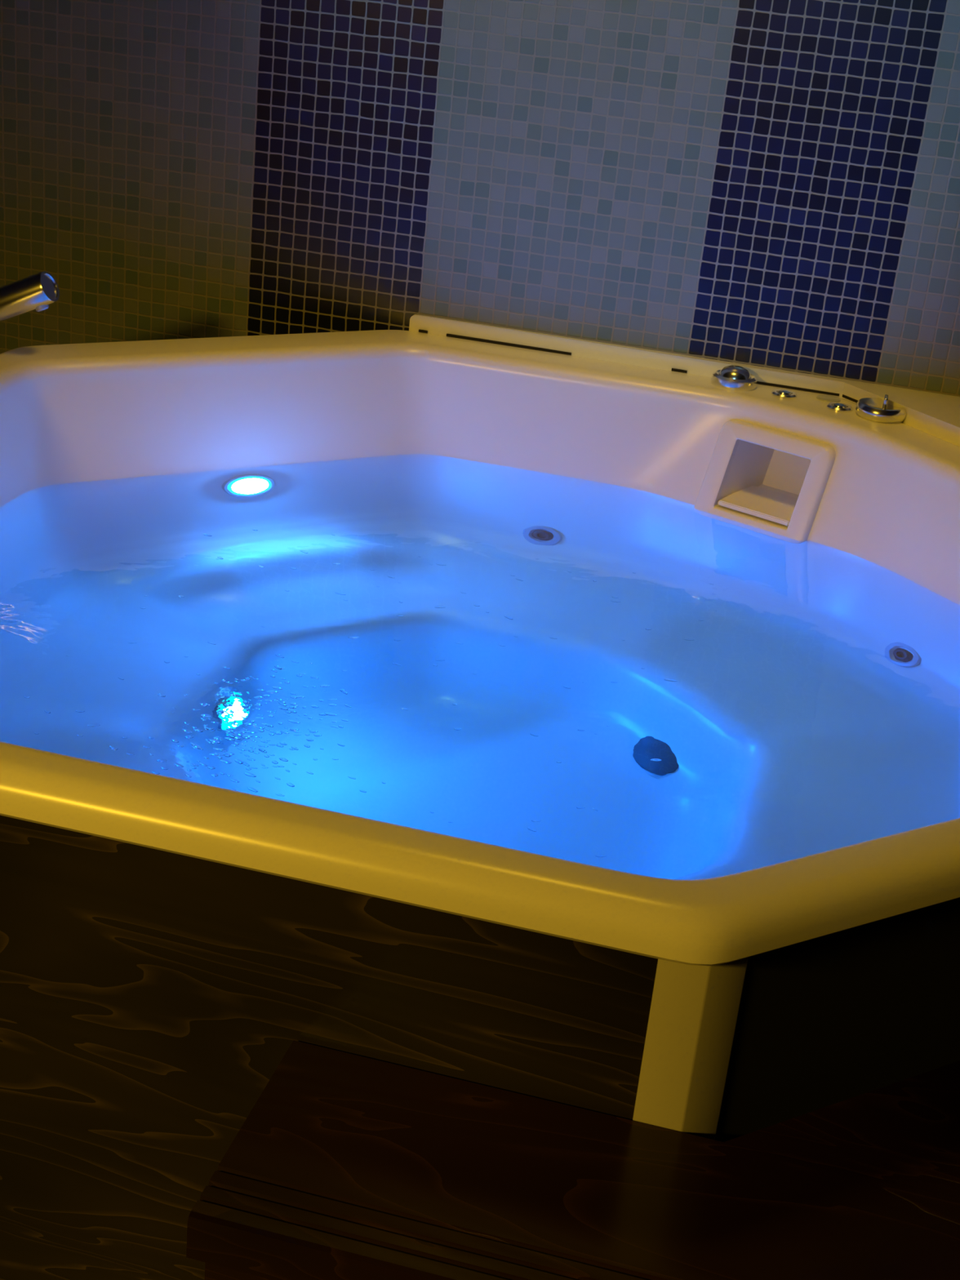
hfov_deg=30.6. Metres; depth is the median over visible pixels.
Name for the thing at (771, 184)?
wall
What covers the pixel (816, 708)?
water
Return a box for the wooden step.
[186,1040,959,1279]
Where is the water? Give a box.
[0,453,959,879]
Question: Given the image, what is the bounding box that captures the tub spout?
[0,271,59,322]
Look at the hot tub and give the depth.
1.48 m
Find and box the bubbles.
[23,528,715,856]
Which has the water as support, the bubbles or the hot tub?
the bubbles
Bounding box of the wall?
[0,0,959,396]
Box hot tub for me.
[0,314,959,1279]

